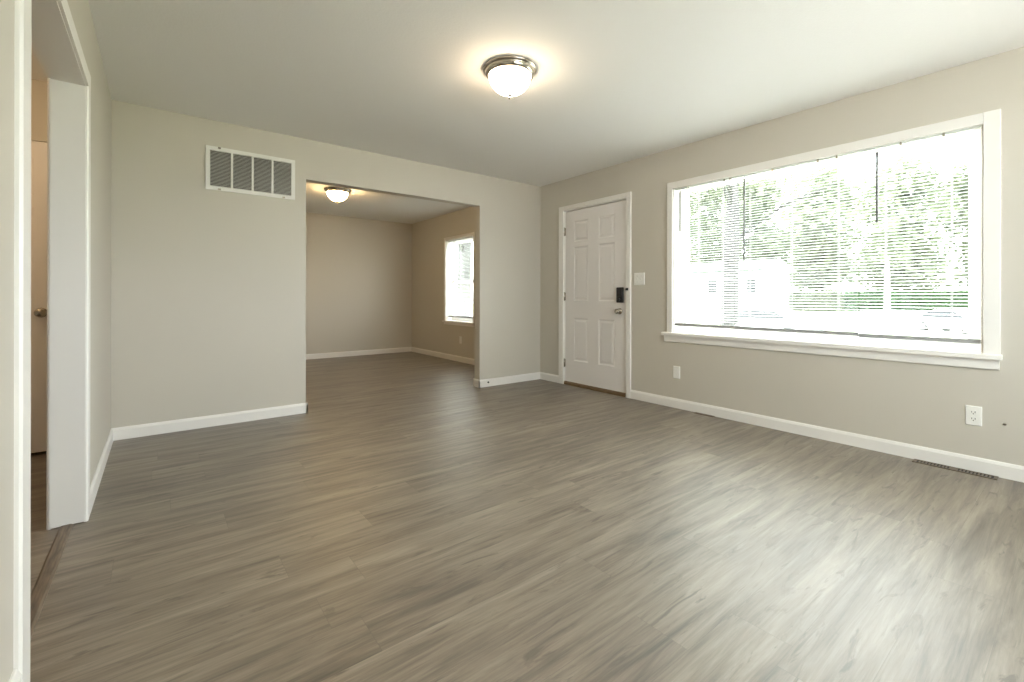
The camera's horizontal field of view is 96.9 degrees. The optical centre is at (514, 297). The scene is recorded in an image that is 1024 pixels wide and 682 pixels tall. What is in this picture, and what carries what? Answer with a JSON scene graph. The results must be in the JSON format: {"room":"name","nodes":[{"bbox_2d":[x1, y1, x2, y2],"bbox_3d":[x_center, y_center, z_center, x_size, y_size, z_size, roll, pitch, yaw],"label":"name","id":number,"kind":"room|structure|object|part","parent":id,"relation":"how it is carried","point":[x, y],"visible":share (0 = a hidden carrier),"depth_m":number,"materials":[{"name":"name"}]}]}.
{"room":"empty living room","nodes":[
{"label":"empty living room","id":0,"kind":"room"},
{"bbox_2d":[31,79,46,142],"bbox_3d":[-3.411,-0.200,2.789,1.177,2.440,0.100,0,0,-38],"label":"wall","id":1,"kind":"structure","parent":0,"point":[38,88],"depth_m":2.96,"materials":[{"name":"beige paint"}]},
{"bbox_2d":[31,140,46,452],"bbox_3d":[-3.351,-0.003,2.780,0.790,2.045,0.188,0,0,-38],"label":"door","id":2,"kind":"structure","parent":1,"relation":"in","point":[38,149],"depth_m":2.95,"materials":[{"name":"white paint"}]},
{"bbox_3d":[-3.062,0.095,2.930,0.064,0.064,0.066,0,0,-38],"label":"knob","id":3,"kind":"part","parent":2,"relation":"part of","materials":[{"name":"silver metal"}]},
{"bbox_2d":[0,0,111,681],"bbox_3d":[-2.338,-0.199,2.462,0.107,2.440,9.360,0,0,-38],"label":"wall","id":4,"kind":"structure","parent":0,"point":[101,101],"depth_m":1.05,"materials":[{"name":"beige paint"}]},
{"bbox_2d":[9,669,21,681],"bbox_3d":[-0.285,0.948,-0.058,0.014,0.155,2.858,0,0,-38],"label":"baseboard","id":5,"kind":"structure","parent":4,"relation":"attached to","point":[16,676],"depth_m":1.05,"materials":[{"name":"white paint"}]},
{"bbox_2d":[13,0,90,681],"bbox_3d":[-1.636,-0.009,1.567,0.135,2.064,1.365,0,0,-38],"label":"trim","id":6,"kind":"structure","parent":4,"relation":"attached to","point":[45,26],"depth_m":2.01,"materials":[{"name":"white paint"}]},
{"bbox_3d":[-1.687,-0.009,1.534,0.014,2.064,1.326,0,0,-38],"label":"casing","id":7,"kind":"part","parent":6,"relation":"part of","materials":[{"name":"white paint"}]},
{"bbox_2d":[90,428,112,513],"bbox_3d":[-2.448,0.977,2.697,0.014,0.088,1.412,0,0,-38],"label":"baseboard","id":8,"kind":"structure","parent":4,"relation":"attached to","point":[96,480],"depth_m":2.54,"materials":[{"name":"white paint"}]},
{"bbox_2d":[111,100,540,427],"bbox_3d":[-1.315,-0.197,4.550,4.081,2.440,0.107,0,0,-38],"label":"wall","id":9,"kind":"structure","parent":0,"point":[208,287],"depth_m":3.70,"materials":[{"name":"beige paint"}]},
{"bbox_2d":[112,403,307,440],"bbox_3d":[-2.368,0.978,3.648,1.314,0.088,0.014,0,0,-38],"label":"baseboard","id":10,"kind":"structure","parent":9,"relation":"attached to","point":[141,430],"depth_m":3.58,"materials":[{"name":"white paint"}]},
{"bbox_2d":[205,145,294,199],"bbox_3d":[-2.186,-1.035,3.786,0.651,0.346,0.019,0,0,-38],"label":"air vent","id":11,"kind":"object","parent":9,"relation":"in","point":[228,170],"visible":1,"depth_m":3.77,"materials":[{"name":"white metal"}]},
{"bbox_2d":[473,378,479,387],"bbox_3d":[-0.443,0.981,5.236,0.014,0.088,0.135,0,0,-38],"label":"baseboard","id":12,"kind":"structure","parent":9,"relation":"attached to","point":[476,383],"depth_m":5.23,"materials":[{"name":"white paint"}]},
{"bbox_2d":[479,372,539,387],"bbox_3d":[-0.043,0.982,5.473,0.936,0.088,0.014,0,0,-38],"label":"baseboard","id":13,"kind":"structure","parent":9,"relation":"attached to","point":[530,376],"depth_m":5.44,"materials":[{"name":"white paint"}]},
{"bbox_2d":[306,212,411,353],"bbox_3d":[-3.611,-0.201,7.476,4.081,2.440,0.100,0,0,-38],"label":"wall","id":14,"kind":"structure","parent":0,"point":[359,270],"depth_m":8.04,"materials":[{"name":"beige paint"}]},
{"bbox_2d":[306,347,410,359],"bbox_3d":[-3.577,0.975,7.431,4.081,0.088,0.014,0,0,-38],"label":"baseboard","id":15,"kind":"structure","parent":14,"relation":"attached to","point":[403,349],"depth_m":8.03,"materials":[{"name":"white paint"}]},
{"bbox_2d":[30,352,1023,681],"bbox_3d":[-1.158,1.084,3.389,5.665,0.120,9.560,0,0,-38],"label":"floor","id":16,"kind":"structure","parent":0,"point":[419,522],"depth_m":1.84,"materials":[{"name":"grey laminate"}]},
{"bbox_2d":[30,524,73,639],"bbox_3d":[-1.643,1.019,1.569,0.045,0.007,1.180,0,0,-38],"label":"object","id":17,"kind":"structure","parent":16,"relation":"on","point":[38,595],"depth_m":1.67,"materials":[{"name":"brown wood"}]},
{"bbox_2d":[694,412,713,416],"bbox_3d":[1.665,1.026,4.000,0.038,0.005,0.175,0,0,-38],"label":"floor vent","id":18,"kind":"object","parent":16,"relation":"in","point":[694,412],"visible":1,"depth_m":3.99,"materials":[{"name":"brown metal"}]},
{"bbox_2d":[912,459,998,479],"bbox_3d":[2.638,1.028,2.733,0.072,0.005,0.370,0,0,-38],"label":"floor vent","id":19,"kind":"object","parent":16,"relation":"in","point":[984,475],"visible":1,"depth_m":2.72,"materials":[{"name":"brown metal"}]},
{"bbox_2d":[31,0,1023,223],"bbox_3d":[-1.154,-1.476,3.389,5.665,0.120,9.560,0,0,-38],"label":"ceiling","id":20,"kind":"structure","parent":0,"point":[615,82],"depth_m":2.77,"materials":[{"name":"white paint"}]},
{"bbox_2d":[324,186,350,203],"bbox_3d":[-2.318,-1.326,5.933,0.334,0.185,0.334,0,0,-38],"label":"ceiling light","id":21,"kind":"object","parent":20,"relation":"attached to","point":[335,193],"visible":1,"depth_m":5.84,"materials":[{"name":"white glass"}]},
{"bbox_2d":[483,55,536,98],"bbox_3d":[-0.031,-1.322,2.809,0.334,0.185,0.334,0,0,-38],"label":"ceiling light","id":22,"kind":"object","parent":20,"relation":"attached to","point":[509,76],"visible":1,"depth_m":2.72,"materials":[{"name":"white glass"}]},
{"bbox_2d":[412,47,1023,465],"bbox_3d":[0.994,-0.193,5.076,0.200,2.440,9.360,0,0,-38],"label":"wall","id":23,"kind":"structure","parent":0,"point":[923,405],"depth_m":3.39,"materials":[{"name":"beige paint"}]},
{"bbox_2d":[411,347,474,364],"bbox_3d":[-0.866,0.980,7.270,0.014,0.088,3.615,0,0,-38],"label":"baseboard","id":24,"kind":"structure","parent":23,"relation":"attached to","point":[413,349],"depth_m":7.67,"materials":[{"name":"white paint"}]},
{"bbox_2d":[442,232,474,326],"bbox_3d":[-0.821,-0.285,7.385,0.265,1.455,0.983,0,0,-38],"label":"window","id":25,"kind":"structure","parent":23,"relation":"in","point":[470,322],"depth_m":7.66,"materials":[{"name":"white paint"}]},
{"bbox_3d":[-0.822,0.390,7.385,0.265,0.022,0.983,0,0,-38],"label":"sill","id":26,"kind":"part","parent":25,"relation":"part of","materials":[{"name":"white paint"}]},
{"bbox_2d":[448,237,472,317],"bbox_3d":[-0.858,-0.319,7.354,0.029,1.277,0.828,0,0,-38],"label":"mini blind","id":27,"kind":"object","parent":25,"relation":"attached to","point":[468,238],"visible":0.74,"depth_m":7.32,"materials":[{"name":"white plastic"}]},
{"bbox_3d":[-0.859,0.306,7.354,0.026,0.026,0.828,0,0,-38],"label":"rail","id":28,"kind":"part","parent":27,"relation":"part of","materials":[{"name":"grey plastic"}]},
{"bbox_3d":[-0.696,-0.318,7.148,0.029,1.243,0.008,0,0,-38],"label":"ladder cord","id":29,"kind":"part","parent":27,"relation":"part of","materials":[{"name":"white fabric"}]},
{"bbox_3d":[-0.807,0.044,7.394,0.030,0.669,0.836,0,0,-38],"label":"sash","id":30,"kind":"part","parent":25,"relation":"part of","materials":[{"name":"glass"}]},
{"bbox_3d":[-0.781,-0.602,7.414,0.030,0.713,0.836,0,0,-38],"label":"sash","id":31,"kind":"part","parent":25,"relation":"part of","materials":[{"name":"glass"}]},
{"bbox_2d":[540,372,557,382],"bbox_3d":[0.424,0.982,5.626,0.014,0.088,0.350,0,0,-38],"label":"baseboard","id":32,"kind":"structure","parent":23,"relation":"attached to","point":[544,376],"depth_m":5.61,"materials":[{"name":"white paint"}]},
{"bbox_2d":[558,191,631,397],"bbox_3d":[0.922,-0.032,5.118,0.260,2.118,1.061,0,0,-38],"label":"door","id":33,"kind":"structure","parent":23,"relation":"in","point":[595,235],"depth_m":5.04,"materials":[{"name":"white paint"}]},
{"bbox_3d":[1.079,0.140,4.760,0.066,0.066,0.066,0,0,-38],"label":"knob","id":34,"kind":"part","parent":33,"relation":"part of","materials":[{"name":"silver metal"}]},
{"bbox_2d":[634,273,644,284],"bbox_3d":[1.249,-0.192,4.575,0.016,0.124,0.128,0,0,-38],"label":"light switch","id":35,"kind":"object","parent":23,"relation":"attached to","point":[639,278],"visible":1,"depth_m":4.57,"materials":[{"name":"white plastic"}]},
{"bbox_2d":[673,366,679,378],"bbox_3d":[1.511,0.695,4.246,0.008,0.116,0.072,0,0,-38],"label":"power outlet","id":36,"kind":"object","parent":23,"relation":"attached to","point":[676,369],"visible":1,"depth_m":4.24,"materials":[{"name":"white plastic"}]},
{"bbox_2d":[630,390,1023,482],"bbox_3d":[2.492,0.986,2.990,0.014,0.088,4.225,0,0,-38],"label":"baseboard","id":37,"kind":"structure","parent":23,"relation":"attached to","point":[1009,471],"depth_m":3.16,"materials":[{"name":"white paint"}]},
{"bbox_2d":[661,109,1002,370],"bbox_3d":[2.189,-0.336,3.540,0.275,1.504,2.223,0,0,-38],"label":"window","id":38,"kind":"structure","parent":23,"relation":"in","point":[987,355],"depth_m":2.98,"materials":[{"name":"white paint"}]},
{"bbox_2d":[675,177,735,328],"bbox_3d":[1.684,-0.385,4.059,0.043,1.291,0.557,0,0,-38],"label":"mini blind","id":39,"kind":"object","parent":38,"relation":"attached to","point":[731,178],"visible":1,"depth_m":4.05,"materials":[{"name":"white plastic"}]},
{"bbox_3d":[1.573,-0.384,4.212,0.029,1.257,0.008,0,0,-38],"label":"ladder cord","id":40,"kind":"part","parent":39,"relation":"part of","materials":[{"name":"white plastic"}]},
{"bbox_3d":[1.688,0.247,4.064,0.026,0.026,0.557,0,0,-38],"label":"rail","id":41,"kind":"part","parent":39,"relation":"part of","materials":[{"name":"grey plastic"}]},
{"bbox_3d":[1.795,-0.384,3.929,0.029,1.257,0.008,0,0,-38],"label":"ladder cord","id":42,"kind":"part","parent":39,"relation":"part of","materials":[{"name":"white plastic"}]},
{"bbox_2d":[734,151,859,335],"bbox_3d":[2.124,-0.383,3.498,0.043,1.294,0.861,0,0,-38],"label":"mini blind","id":43,"kind":"object","parent":38,"relation":"attached to","point":[740,327],"visible":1,"depth_m":3.47,"materials":[{"name":"white plastic"}]},
{"bbox_3d":[2.131,-0.382,3.501,0.029,1.260,0.008,0,0,-38],"label":"ladder cord","id":44,"kind":"part","parent":43,"relation":"part of","materials":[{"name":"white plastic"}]},
{"bbox_3d":[2.129,0.251,3.502,0.026,0.026,0.861,0,0,-38],"label":"rail","id":45,"kind":"part","parent":43,"relation":"part of","materials":[{"name":"grey plastic"}]},
{"bbox_3d":[2.321,-0.381,3.259,0.029,1.260,0.008,0,0,-38],"label":"ladder cord","id":46,"kind":"part","parent":43,"relation":"part of","materials":[{"name":"white fabric"}]},
{"bbox_3d":[2.188,0.339,3.540,0.275,0.030,2.223,0,0,-38],"label":"sill","id":47,"kind":"part","parent":38,"relation":"part of","materials":[{"name":"white paint"}]},
{"bbox_2d":[859,125,980,343],"bbox_3d":[2.576,-0.378,2.922,0.043,1.301,0.592,0,0,-38],"label":"mini blind","id":48,"kind":"object","parent":38,"relation":"attached to","point":[884,336],"visible":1,"depth_m":2.91,"materials":[{"name":"white plastic"}]},
{"bbox_3d":[2.487,-0.378,3.047,0.029,1.267,0.008,0,0,-38],"label":"ladder cord","id":49,"kind":"part","parent":48,"relation":"part of","materials":[{"name":"white fabric"}]},
{"bbox_3d":[2.580,0.259,2.927,0.026,0.026,0.592,0,0,-38],"label":"rail","id":50,"kind":"part","parent":48,"relation":"part of","materials":[{"name":"grey plastic"}]},
{"bbox_2d":[965,405,981,426],"bbox_3d":[2.725,0.699,2.699,0.008,0.116,0.072,0,0,-38],"label":"power outlet","id":51,"kind":"object","parent":23,"relation":"attached to","point":[973,414],"visible":1,"depth_m":2.70,"materials":[{"name":"white plastic"}]},
{"bbox_2d":[969,410,976,414],"bbox_3d":[2.723,0.680,2.697,0.002,0.028,0.034,0,0,-38],"label":"receptacle","id":52,"kind":"object","parent":51,"relation":"attached to","point":[971,412],"depth_m":2.70,"materials":[{"name":"grey plastic"}]},
{"bbox_2d":[969,416,976,421],"bbox_3d":[2.723,0.719,2.697,0.002,0.028,0.034,0,0,-38],"label":"receptacle","id":53,"kind":"object","parent":51,"relation":"attached to","point":[971,418],"depth_m":2.70,"materials":[{"name":"grey plastic"}]},
{"label":"outside","id":54,"kind":"structure","parent":0,"visible":0},
{"bbox_2d":[472,304,967,338],"bbox_3d":[38.825,1.693,59.073,125.970,1.800,135.000,0,0,-38],"label":"ground","id":55,"kind":"structure","parent":54,"point":[826,315],"depth_m":39.10,"materials":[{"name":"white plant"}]},
{"bbox_2d":[457,242,471,316],"bbox_3d":[-1.433,-3.092,13.316,5.792,9.592,7.188,0,0,27],"label":"tree","id":56,"kind":"object","parent":55,"relation":"on","point":[467,245],"visible":0.02,"depth_m":12.95,"materials":[{"name":"green plant"}]},
{"bbox_2d":[690,191,700,263],"bbox_3d":[19.436,-7.326,58.993,9.859,17.955,9.109,0,0,-38],"label":"tree","id":57,"kind":"object","parent":55,"relation":"on","point":[692,236],"visible":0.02,"depth_m":57.27,"materials":[{"name":"green plant"}]},
{"bbox_2d":[690,185,742,263],"bbox_3d":[30.233,-9.686,70.532,12.074,22.157,11.717,0,0,-28],"label":"tree","id":58,"kind":"object","parent":55,"relation":"on","point":[704,243],"visible":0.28,"depth_m":68.81,"materials":[{"name":"green plant"}]},
{"bbox_2d":[689,259,795,323],"bbox_3d":[17.194,-0.511,44.001,6.620,5.567,15.800,0,0,-38],"label":"house","id":59,"kind":"structure","parent":55,"relation":"on","point":[776,285],"depth_m":38.94,"materials":[{"name":"white"}]},
{"bbox_3d":[15.797,0.686,41.381,0.050,2.967,1.000,0,0,-38],"label":"door","id":60,"kind":"part","parent":59,"relation":"part of","materials":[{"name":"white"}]},
{"bbox_3d":[17.228,-0.994,39.578,0.030,1.220,0.820,0,0,-38],"label":"pane","id":61,"kind":"part","parent":59,"relation":"part of","materials":[{"name":"clear glass"}]},
{"bbox_3d":[19.265,-0.991,36.981,0.030,1.220,0.720,0,0,-38],"label":"pane","id":62,"kind":"part","parent":59,"relation":"part of","materials":[{"name":"clear glass"}]},
{"bbox_2d":[721,176,798,287],"bbox_3d":[29.169,-6.654,54.390,8.575,16.424,7.961,0,0,-38],"label":"tree","id":63,"kind":"object","parent":55,"relation":"on","point":[786,241],"visible":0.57,"depth_m":52.56,"materials":[{"name":"green plant"}]},
{"bbox_2d":[789,289,844,311],"bbox_3d":[31.090,0.310,49.699,9.081,2.595,1.765,0,0,0],"label":"hedge","id":64,"kind":"object","parent":55,"relation":"on","point":[821,309],"visible":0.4,"depth_m":49.03,"materials":[{"name":"green plant"}]},
{"bbox_2d":[776,166,866,290],"bbox_3d":[48.529,-9.872,72.748,12.809,22.249,13.120,0,0,-38],"label":"tree","id":65,"kind":"object","parent":55,"relation":"on","point":[796,191],"visible":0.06,"depth_m":71.50,"materials":[{"name":"green plant"}]},
{"bbox_2d":[783,165,862,291],"bbox_3d":[38.492,-7.584,57.138,8.593,18.042,8.340,0,0,15],"label":"tree","id":66,"kind":"object","parent":55,"relation":"on","point":[829,281],"visible":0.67,"depth_m":55.54,"materials":[{"name":"green plant"}]},
{"bbox_2d":[720,146,932,325],"bbox_3d":[7.657,-3.546,14.441,9.394,10.767,8.266,0,0,8],"label":"tree","id":67,"kind":"object","parent":55,"relation":"on","point":[890,184],"visible":0.06,"depth_m":14.80,"materials":[{"name":"green plant"}]},
{"bbox_2d":[860,218,911,318],"bbox_3d":[31.803,-2.515,38.997,3.938,8.792,3.596,0,0,-38],"label":"tree","id":68,"kind":"object","parent":55,"relation":"on","point":[871,249],"visible":0.77,"depth_m":38.63,"materials":[{"name":"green plant"}]},
{"bbox_2d":[850,168,944,290],"bbox_3d":[60.499,-10.016,73.731,12.523,22.432,13.784,0,0,-38],"label":"tree","id":69,"kind":"object","parent":55,"relation":"on","point":[874,176],"visible":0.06,"depth_m":74.52,"materials":[{"name":"green plant"}]},
{"bbox_2d":[843,289,967,310],"bbox_3d":[43.652,0.213,49.757,15.408,2.692,1.863,0,0,0],"label":"hedge","id":70,"kind":"object","parent":55,"relation":"on","point":[874,307],"visible":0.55,"depth_m":49.03,"materials":[{"name":"green plant"}]},
{"bbox_2d":[856,158,963,290],"bbox_3d":[49.996,-8.393,58.042,10.612,19.412,10.903,0,0,-38],"label":"tree","id":71,"kind":"object","parent":55,"relation":"on","point":[916,180],"visible":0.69,"depth_m":56.30,"materials":[{"name":"green plant"}]},
{"bbox_2d":[931,159,967,289],"bbox_3d":[61.634,-8.675,58.873,11.829,19.876,12.156,0,0,-38],"label":"tree","id":72,"kind":"object","parent":55,"relation":"on","point":[958,214],"visible":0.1,"depth_m":59.96,"materials":[{"name":"green plant"}]},
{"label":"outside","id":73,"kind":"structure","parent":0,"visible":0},
{"bbox_2d":[827,326,967,335],"bbox_3d":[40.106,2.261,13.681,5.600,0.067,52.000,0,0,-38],"label":"street","id":74,"kind":"structure","parent":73,"point":[855,328],"depth_m":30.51,"materials":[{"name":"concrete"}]},
{"bbox_2d":[911,310,967,334],"bbox_3d":[28.131,1.495,28.933,1.850,1.470,4.600,0,0,-3],"label":"car","id":75,"kind":"object","parent":74,"relation":"on","point":[926,312],"visible":0.47,"depth_m":29.01,"materials":[{"name":"white paint"}]},
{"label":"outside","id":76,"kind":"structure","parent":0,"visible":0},
{"bbox_3d":[9.450,2.004,29.664,9.500,0.223,115.000,0,0,-38],"label":"street","id":77,"kind":"object","parent":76,"visible":0},
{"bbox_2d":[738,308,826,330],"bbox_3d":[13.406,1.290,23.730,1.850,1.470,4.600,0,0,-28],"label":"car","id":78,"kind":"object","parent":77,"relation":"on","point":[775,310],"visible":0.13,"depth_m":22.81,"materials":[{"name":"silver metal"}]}
]}

